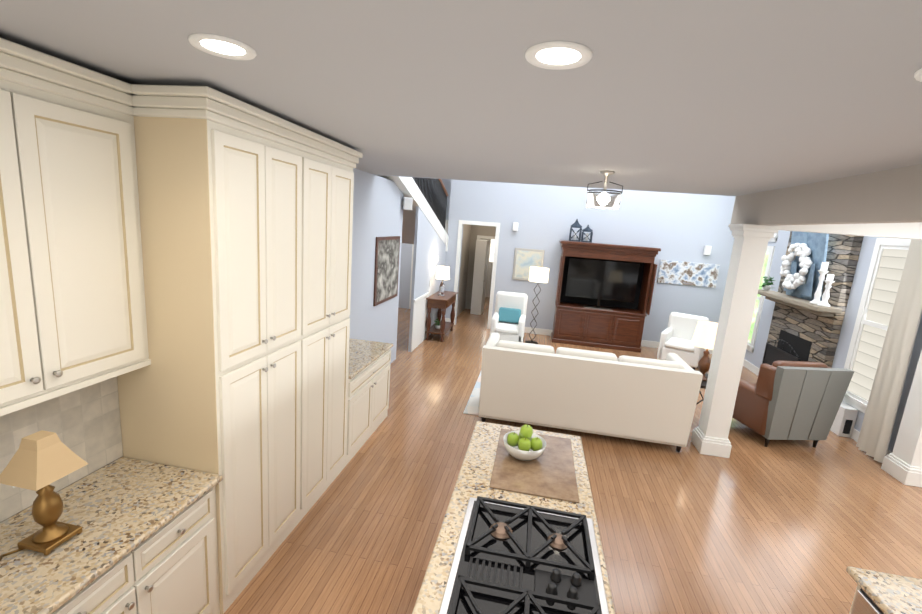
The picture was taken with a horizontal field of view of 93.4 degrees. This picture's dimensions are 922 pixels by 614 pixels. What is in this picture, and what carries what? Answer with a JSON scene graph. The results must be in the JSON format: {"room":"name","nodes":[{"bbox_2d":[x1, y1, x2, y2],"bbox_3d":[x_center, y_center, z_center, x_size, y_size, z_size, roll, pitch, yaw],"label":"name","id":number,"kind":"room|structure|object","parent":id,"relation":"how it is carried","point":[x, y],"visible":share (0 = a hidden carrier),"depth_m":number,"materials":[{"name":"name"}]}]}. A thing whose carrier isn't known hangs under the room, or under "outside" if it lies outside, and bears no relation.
{"room":"kitchen","nodes":[
{"label":"kitchen","id":0,"kind":"room"},
{"bbox_2d":[1,168,403,521],"bbox_3d":[-2.066,0.354,2.297,0.150,3.000,10.650,6,11,9],"label":"wall","id":1,"kind":"structure","parent":0,"point":[377,206],"depth_m":6.07,"materials":[{"name":"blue paint"}]},
{"bbox_2d":[0,376,122,521],"bbox_3d":[-2.450,1.033,-0.088,0.007,0.619,5.358,6,11,9],"label":"tile backsplash","id":2,"kind":"structure","parent":1,"relation":"attached to","point":[84,423],"depth_m":2.26,"materials":[{"name":"tile"}]},
{"bbox_2d":[0,62,151,413],"bbox_3d":[-1.878,-0.276,1.799,0.244,1.310,1.049,6,11,9],"label":"upper cabinet","id":3,"kind":"object","parent":1,"relation":"attached to","point":[74,267],"depth_m":1.91,"materials":[{"name":"white wood"}]},
{"bbox_2d":[373,236,399,305],"bbox_3d":[-1.141,-0.599,6.755,0.028,1.002,1.035,6,11,9],"label":"print","id":4,"kind":"object","parent":1,"relation":"attached to","point":[387,249],"visible":1,"depth_m":6.65,"materials":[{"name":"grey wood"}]},
{"bbox_2d":[402,197,412,209],"bbox_3d":[-0.889,-1.707,7.147,0.160,0.200,0.160,1,11,-15],"label":"speaker","id":5,"kind":"object","parent":1,"relation":"attached to","point":[407,203],"visible":1,"depth_m":7.08,"materials":[{"name":"white plastic"}]},
{"bbox_2d":[377,175,448,351],"bbox_3d":[-1.321,-1.052,8.081,1.150,3.688,4.993,6,11,9],"label":"trim","id":6,"kind":"structure","parent":1,"relation":"attached to","point":[408,187],"depth_m":8.42,"materials":[{"name":"white wood"}]},
{"bbox_2d":[412,177,448,229],"bbox_3d":[-0.742,-2.521,7.703,0.068,2.467,4.993,6,11,9],"label":"balusters","id":7,"kind":"object","parent":6,"relation":"on","point":[438,196],"visible":0.25,"depth_m":9.15,"materials":[{"name":"black metal"}]},
{"bbox_2d":[398,177,450,308],"bbox_3d":[-2.375,-2.950,11.932,4.500,5.800,0.150,6,11,9],"label":"wall","id":8,"kind":"structure","parent":0,"point":[405,273],"depth_m":12.01,"materials":[{"name":"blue paint"}]},
{"bbox_2d":[409,220,448,308],"bbox_3d":[-0.859,-1.145,11.858,1.040,2.518,0.078,6,11,9],"label":"door frame","id":9,"kind":"structure","parent":8,"relation":"attached to","point":[446,226],"depth_m":11.96,"materials":[{"name":"white wood"}]},
{"bbox_2d":[408,206,445,351],"bbox_3d":[-0.625,-0.731,9.306,0.050,2.703,2.783,6,11,9],"label":"wall","id":10,"kind":"structure","parent":0,"point":[429,246],"depth_m":8.52,"materials":[{"name":"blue paint"}]},
{"bbox_2d":[0,0,921,195],"bbox_3d":[0.200,-0.808,0.952,4.785,0.120,9.250,6,11,9],"label":"ceiling","id":11,"kind":"structure","parent":0,"point":[733,97],"depth_m":1.69,"materials":[{"name":"grey paint"}]},
{"bbox_2d":[188,33,256,59],"bbox_3d":[-0.862,-0.942,1.576,0.218,0.010,0.218,6,11,9],"label":"recessed light","id":12,"kind":"object","parent":11,"relation":"in","point":[222,46],"visible":0.98,"depth_m":1.56,"materials":[{"name":"white plastic"}]},
{"bbox_2d":[525,41,592,69],"bbox_3d":[0.319,-0.823,1.426,0.218,0.010,0.218,6,11,9],"label":"recessed light","id":13,"kind":"object","parent":11,"relation":"in","point":[557,55],"visible":1,"depth_m":1.41,"materials":[{"name":"white plastic"}]},
{"bbox_2d":[586,170,622,209],"bbox_3d":[1.314,-1.074,3.973,0.313,0.330,0.306,6,11,9],"label":"semi-flush ceiling light","id":14,"kind":"object","parent":11,"relation":"attached to","point":[603,199],"visible":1,"depth_m":3.88,"materials":[{"name":"white glass"}]},
{"bbox_2d":[914,68,921,81],"bbox_3d":[1.501,-0.708,1.293,0.218,0.010,0.218,6,11,9],"label":"recessed light","id":15,"kind":"object","parent":11,"relation":"in","point":[918,75],"visible":0.96,"depth_m":1.35,"materials":[{"name":"white plastic"}]},
{"bbox_2d":[457,224,495,315],"bbox_3d":[0.949,-1.347,12.744,3.200,2.850,4.650,6,11,9],"label":"wall","id":16,"kind":"structure","parent":0,"point":[470,234],"depth_m":12.41,"materials":[{"name":"beige paint"}]},
{"bbox_2d":[470,235,494,314],"bbox_3d":[0.761,-0.904,12.200,0.900,2.160,0.723,6,11,9],"label":"door frame","id":17,"kind":"structure","parent":16,"relation":"attached to","point":[480,276],"depth_m":11.94,"materials":[{"name":"white wood"}]},
{"bbox_2d":[490,239,494,261],"bbox_3d":[1.189,-2.038,14.842,0.350,0.950,0.060,6,11,9],"label":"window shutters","id":18,"kind":"object","parent":16,"relation":"attached to","point":[492,249],"visible":0.29,"depth_m":14.86,"materials":[{"name":"white"}]},
{"bbox_2d":[374,174,734,195],"bbox_3d":[1.130,-2.928,5.229,4.785,2.800,0.100,6,11,9],"label":"wall","id":19,"kind":"structure","parent":0,"point":[558,185],"depth_m":5.46,"materials":[{"name":"grey paint"}]},
{"bbox_2d":[224,297,921,613],"bbox_3d":[1.902,1.481,6.131,17.000,0.060,19.100,6,11,9],"label":"floor","id":20,"kind":"structure","parent":0,"point":[752,524],"depth_m":3.90,"materials":[{"name":"brown wood"}]},
{"bbox_2d":[60,486,223,613],"bbox_3d":[-1.818,1.478,2.101,0.634,0.909,1.049,6,11,9],"label":"base cabinet","id":21,"kind":"object","parent":20,"relation":"on","point":[177,571],"depth_m":2.21,"materials":[{"name":"white wood"}]},
{"bbox_2d":[0,458,223,613],"bbox_3d":[-2.144,1.385,-0.055,0.669,0.035,5.309,6,11,9],"label":"countertop","id":22,"kind":"structure","parent":21,"relation":"on","point":[124,503],"depth_m":2.00,"materials":[{"name":"beige stone"}]},
{"bbox_2d":[0,430,87,559],"bbox_3d":[-1.826,0.778,1.808,0.306,0.500,0.308,6,11,9],"label":"light","id":23,"kind":"object","parent":22,"relation":"on","point":[40,461],"visible":1,"depth_m":1.82,"materials":[{"name":"beige fabric"}]},
{"bbox_2d":[116,102,307,612],"bbox_3d":[-1.566,0.350,2.837,0.654,2.880,0.855,6,11,9],"label":"tall cabinet","id":24,"kind":"object","parent":20,"relation":"on","point":[176,260],"depth_m":2.47,"materials":[{"name":"white wood"}]},
{"bbox_2d":[304,142,358,515],"bbox_3d":[-1.414,0.202,3.665,0.654,2.880,0.855,6,11,9],"label":"tall cabinet","id":25,"kind":"object","parent":20,"relation":"on","point":[328,236],"depth_m":3.55,"materials":[{"name":"white wood"}]},
{"bbox_2d":[348,350,390,462],"bbox_3d":[-1.304,0.989,4.852,0.654,0.909,1.209,6,11,9],"label":"base cabinet","id":26,"kind":"object","parent":20,"relation":"on","point":[368,408],"depth_m":4.70,"materials":[{"name":"white wood"}]},
{"bbox_2d":[352,339,392,377],"bbox_3d":[-1.259,0.525,4.771,0.669,0.035,1.229,6,11,9],"label":"countertop","id":27,"kind":"structure","parent":26,"relation":"on","point":[364,352],"depth_m":4.88,"materials":[{"name":"beige stone"}]},
{"bbox_2d":[425,291,457,341],"bbox_3d":[-0.425,0.164,9.515,0.440,0.900,1.210,6,11,9],"label":"console table","id":28,"kind":"object","parent":20,"relation":"on","point":[441,304],"visible":0.92,"depth_m":9.06,"materials":[{"name":"brown wood"}]},
{"bbox_2d":[434,318,440,328],"bbox_3d":[-0.485,0.336,9.320,0.221,0.246,0.244,6,11,9],"label":"potted plant","id":29,"kind":"object","parent":28,"relation":"on","point":[437,326],"visible":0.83,"depth_m":9.32,"materials":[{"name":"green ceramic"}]},
{"bbox_2d":[436,266,449,295],"bbox_3d":[-0.396,-0.564,9.277,0.300,0.619,0.300,6,11,9],"label":"light","id":30,"kind":"object","parent":28,"relation":"on","point":[442,273],"visible":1,"depth_m":9.16,"materials":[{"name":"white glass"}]},
{"bbox_2d":[463,372,480,415],"bbox_3d":[1.638,1.272,6.927,2.740,0.012,2.980,6,11,9],"label":"rug","id":31,"kind":"object","parent":20,"relation":"on","point":[472,407],"visible":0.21,"depth_m":6.09,"materials":[{"name":"white fabric"}]},
{"bbox_2d":[479,333,702,451],"bbox_3d":[1.522,0.989,5.571,2.470,1.032,0.972,6,11,9],"label":"sofa","id":32,"kind":"object","parent":31,"relation":"on","point":[622,396],"visible":1,"depth_m":5.10,"materials":[{"name":"white fabric"}]},
{"bbox_2d":[489,291,527,341],"bbox_3d":[0.972,0.283,8.865,0.660,1.120,0.800,6,11,9],"label":"armchair","id":33,"kind":"object","parent":20,"relation":"on","point":[508,319],"visible":0.71,"depth_m":8.93,"materials":[{"name":"white fabric"}]},
{"bbox_2d":[412,421,614,613],"bbox_3d":[0.206,1.608,1.965,0.810,1.007,2.980,6,11,9],"label":"kitchen island","id":34,"kind":"object","parent":20,"relation":"on","point":[497,551],"visible":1,"depth_m":2.02,"materials":[{"name":"beige stone"}]},
{"bbox_2d":[419,496,614,613],"bbox_3d":[0.282,1.153,1.854,0.660,0.062,1.030,6,11,9],"label":"cooktop","id":35,"kind":"object","parent":34,"relation":"in","point":[506,557],"depth_m":1.94,"materials":[{"name":"black metal"}]},
{"bbox_2d":[489,428,578,502],"bbox_3d":[0.482,1.002,2.848,0.510,0.012,0.760,6,11,9],"label":"board","id":36,"kind":"object","parent":34,"relation":"on","point":[549,472],"visible":0.92,"depth_m":2.69,"materials":[{"name":"brown wood"}]},
{"bbox_2d":[503,430,545,460],"bbox_3d":[0.415,0.929,2.872,0.284,0.110,0.284,6,11,9],"label":"fruit bowl","id":37,"kind":"object","parent":36,"relation":"on","point":[518,454],"visible":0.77,"depth_m":2.77,"materials":[{"name":"white ceramic"}]},
{"bbox_2d":[507,424,542,450],"bbox_3d":[0.423,0.840,2.858,0.234,0.162,0.231,6,11,9],"label":"apples","id":38,"kind":"object","parent":37,"relation":"in","point":[522,441],"visible":0.98,"depth_m":2.81,"materials":[{"name":"green food"}]},
{"bbox_2d":[525,267,548,343],"bbox_3d":[1.609,-0.036,9.372,0.400,1.650,0.400,6,11,9],"label":"floor lamp","id":39,"kind":"object","parent":20,"relation":"on","point":[539,274],"visible":1,"depth_m":9.12,"materials":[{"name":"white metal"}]},
{"bbox_2d":[551,240,660,352],"bbox_3d":[3.085,-0.270,9.579,2.020,2.250,0.765,6,11,9],"label":"entertainment center","id":40,"kind":"object","parent":20,"relation":"on","point":[604,294],"visible":1,"depth_m":9.44,"materials":[{"name":"brown wood"}]},
{"bbox_2d":[569,219,581,241],"bbox_3d":[2.517,-1.704,9.528,0.262,0.490,0.262,6,11,9],"label":"lantern","id":41,"kind":"object","parent":40,"relation":"on","point":[576,224],"visible":1,"depth_m":9.46,"materials":[{"name":"grey metal"}]},
{"bbox_2d":[581,225,592,242],"bbox_3d":[2.759,-1.623,9.498,0.238,0.380,0.238,6,11,9],"label":"lantern","id":42,"kind":"object","parent":40,"relation":"on","point":[587,229],"visible":1,"depth_m":9.44,"materials":[{"name":"grey metal"}]},
{"bbox_2d":[657,312,708,369],"bbox_3d":[4.374,0.660,8.567,0.720,1.000,0.800,12,13,34],"label":"armchair","id":43,"kind":"object","parent":20,"relation":"on","point":[676,336],"visible":0.79,"depth_m":8.51,"materials":[{"name":"white upholstery fabric"}]},
{"bbox_2d":[696,373,707,404],"bbox_3d":[3.213,1.270,5.905,0.600,0.635,0.600,6,11,9],"label":"side table","id":44,"kind":"object","parent":20,"relation":"on","point":[703,384],"visible":0.19,"depth_m":5.66,"materials":[{"name":"brown metal"}]},
{"bbox_2d":[691,321,717,380],"bbox_3d":[3.265,0.586,5.773,0.400,0.760,0.400,6,11,9],"label":"table lamp","id":45,"kind":"object","parent":44,"relation":"on","point":[704,335],"visible":0.71,"depth_m":5.68,"materials":[{"name":"white fabric"}]},
{"bbox_2d":[691,224,780,457],"bbox_3d":[3.087,0.404,4.979,0.364,2.660,0.364,6,11,9],"label":"column","id":46,"kind":"structure","parent":20,"relation":"on","point":[710,433],"depth_m":4.88,"materials":[{"name":"white wood"}]},
{"bbox_2d":[762,339,799,364],"bbox_3d":[5.311,1.006,7.276,0.160,0.948,0.984,6,11,9],"label":"fire screen","id":47,"kind":"object","parent":20,"relation":"on","point":[772,353],"visible":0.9,"depth_m":7.38,"materials":[{"name":"black metal"}]},
{"bbox_2d":[732,360,854,447],"bbox_3d":[4.140,1.151,5.700,0.940,1.082,0.989,3,11,-7],"label":"recliner","id":48,"kind":"object","parent":20,"relation":"on","point":[790,400],"visible":0.88,"depth_m":5.28,"materials":[{"name":"grey leather"}]},
{"bbox_2d":[830,401,857,437],"bbox_3d":[5.251,1.509,6.088,0.160,0.400,0.524,6,11,9],"label":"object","id":49,"kind":"object","parent":20,"relation":"on","point":[843,424],"visible":0.52,"depth_m":5.86,"materials":[{"name":"white plastic"}]},
{"bbox_2d":[849,586,877,613],"bbox_3d":[2.073,1.840,1.751,0.576,0.909,0.810,6,11,9],"label":"base cabinet","id":50,"kind":"object","parent":20,"relation":"on","point":[861,604],"depth_m":2.03,"materials":[{"name":"white wood"}]},
{"bbox_2d":[846,587,921,613],"bbox_3d":[2.029,1.851,1.751,0.632,0.884,0.740,6,11,9],"label":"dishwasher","id":51,"kind":"object","parent":50,"relation":"in","point":[863,604],"depth_m":2.02,"materials":[{"name":"silver metal"}]},
{"bbox_2d":[846,566,921,613],"bbox_3d":[1.683,1.778,-0.588,0.599,0.034,5.500,6,11,9],"label":"countertop","id":52,"kind":"structure","parent":50,"relation":"on","point":[892,593],"depth_m":1.99,"materials":[{"name":"beige stone"}]},
{"bbox_2d":[881,350,921,486],"bbox_3d":[5.142,0.640,4.644,0.384,2.630,0.384,6,11,9],"label":"column","id":53,"kind":"structure","parent":20,"relation":"on","point":[902,463],"depth_m":4.78,"materials":[{"name":"white wood"}]},
{"bbox_2d":[444,180,735,341],"bbox_3d":[3.051,-2.117,9.744,6.730,5.800,0.150,6,11,9],"label":"wall","id":54,"kind":"structure","parent":0,"point":[684,227],"depth_m":9.75,"materials":[{"name":"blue paint"}]},
{"bbox_2d":[512,222,518,230],"bbox_3d":[1.253,-1.862,9.994,0.120,0.200,0.088,6,11,9],"label":"speaker","id":55,"kind":"object","parent":54,"relation":"attached to","point":[515,226],"visible":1,"depth_m":9.95},
{"bbox_2d":[512,248,544,280],"bbox_3d":[1.564,-0.996,10.123,0.676,0.741,0.027,6,11,9],"label":"framed picture","id":56,"kind":"object","parent":54,"relation":"attached to","point":[525,260],"visible":0.83,"depth_m":10.10,"materials":[{"name":"multicoloured paper"}]},
{"bbox_2d":[445,220,712,353],"bbox_3d":[2.840,-0.509,9.981,6.580,2.530,0.020,6,11,9],"label":"trim","id":57,"kind":"structure","parent":54,"relation":"attached to","point":[645,343],"depth_m":10.31,"materials":[{"name":"white wood"}]},
{"bbox_2d":[657,260,719,287],"bbox_3d":[4.984,-0.747,9.540,1.215,0.507,0.027,6,11,9],"label":"framed picture","id":58,"kind":"object","parent":54,"relation":"attached to","point":[689,273],"visible":0.94,"depth_m":9.53},
{"bbox_2d":[703,246,711,254],"bbox_3d":[5.309,-1.232,9.362,0.120,0.200,0.088,6,11,9],"label":"speaker","id":59,"kind":"object","parent":54,"relation":"attached to","point":[707,250],"visible":1,"depth_m":9.32},
{"bbox_2d":[758,231,863,367],"bbox_3d":[5.559,-1.369,6.869,0.418,5.790,1.934,6,11,9],"label":"fireplace","id":60,"kind":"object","parent":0,"point":[807,330],"depth_m":6.53,"materials":[{"name":"stone"}]},
{"bbox_2d":[759,276,775,290],"bbox_3d":[5.576,-0.449,7.905,0.253,0.269,0.245,6,11,9],"label":"ivy","id":61,"kind":"object","parent":60,"relation":"on","point":[766,286],"visible":1,"depth_m":7.88,"materials":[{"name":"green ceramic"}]},
{"bbox_2d":[780,231,828,300],"bbox_3d":[5.449,-0.767,6.935,0.276,1.236,0.920,6,11,9],"label":"painting","id":62,"kind":"object","parent":60,"relation":"attached to","point":[803,260],"visible":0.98,"depth_m":6.80,"materials":[{"name":"blue"}]},
{"bbox_2d":[743,359,891,454],"bbox_3d":[5.541,1.427,7.322,0.015,0.140,4.800,6,11,9],"label":"trim","id":63,"kind":"structure","parent":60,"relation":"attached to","point":[755,370],"depth_m":8.42,"materials":[{"name":"white wood"}]},
{"bbox_2d":[810,262,828,303],"bbox_3d":[5.293,-0.360,6.396,0.150,0.620,0.150,6,11,9],"label":"candlestick","id":64,"kind":"object","parent":60,"relation":"on","point":[822,271],"visible":0.9,"depth_m":6.38,"materials":[{"name":"white"}]},
{"bbox_2d":[817,274,834,306],"bbox_3d":[5.255,-0.251,6.237,0.150,0.460,0.150,6,11,9],"label":"candlestick","id":65,"kind":"object","parent":60,"relation":"on","point":[829,281],"visible":1,"depth_m":6.21,"materials":[{"name":"white"}]},
{"bbox_2d":[731,164,921,224],"bbox_3d":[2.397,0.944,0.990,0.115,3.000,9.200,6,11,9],"label":"ceiling beam","id":66,"kind":"structure","parent":0,"point":[891,196],"depth_m":3.31,"materials":[{"name":"beige paint"}]},
{"bbox_2d":[744,230,921,451],"bbox_3d":[5.844,-1.347,6.840,0.150,5.800,5.050,6,11,9],"label":"wall","id":67,"kind":"structure","parent":0,"point":[755,357],"depth_m":6.14,"materials":[{"name":"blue paint"}]},
{"bbox_2d":[746,246,774,352],"bbox_3d":[5.928,-0.181,8.720,0.045,2.112,0.551,6,11,9],"label":"living room window","id":68,"kind":"structure","parent":67,"relation":"in","point":[759,301],"depth_m":8.59,"materials":[{"name":"white wood"}]},
{"bbox_2d":[768,230,778,241],"bbox_3d":[6.045,-1.720,8.425,0.045,0.870,0.551,6,11,9],"label":"living room window","id":69,"kind":"structure","parent":67,"relation":"in","point":[774,238],"depth_m":8.26,"materials":[{"name":"white"}]},
{"bbox_2d":[843,238,910,412],"bbox_3d":[5.371,0.246,5.606,0.045,2.255,0.809,6,11,9],"label":"living room window","id":70,"kind":"structure","parent":67,"relation":"in","point":[885,272],"depth_m":5.70,"materials":[{"name":"white wood"}]},
{"bbox_2d":[856,239,921,462],"bbox_3d":[5.154,0.528,4.911,0.183,2.710,1.070,6,11,9],"label":"curtain","id":71,"kind":"object","parent":67,"relation":"hanging from","point":[876,430],"visible":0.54,"depth_m":5.12,"materials":[{"name":"white fabric"}]},
{"bbox_3d":[5.064,-0.228,0.014,5.185,0.120,8.960,6,11,9],"label":"ceiling","id":72,"kind":"structure","parent":0,"visible":0},
{"bbox_2d":[770,222,921,239],"bbox_3d":[4.328,-0.914,4.516,2.145,0.340,0.260,6,11,9],"label":"beam","id":73,"kind":"structure","parent":72,"relation":"attached to","point":[913,231],"depth_m":4.44,"materials":[{"name":"white paint"}]}
]}

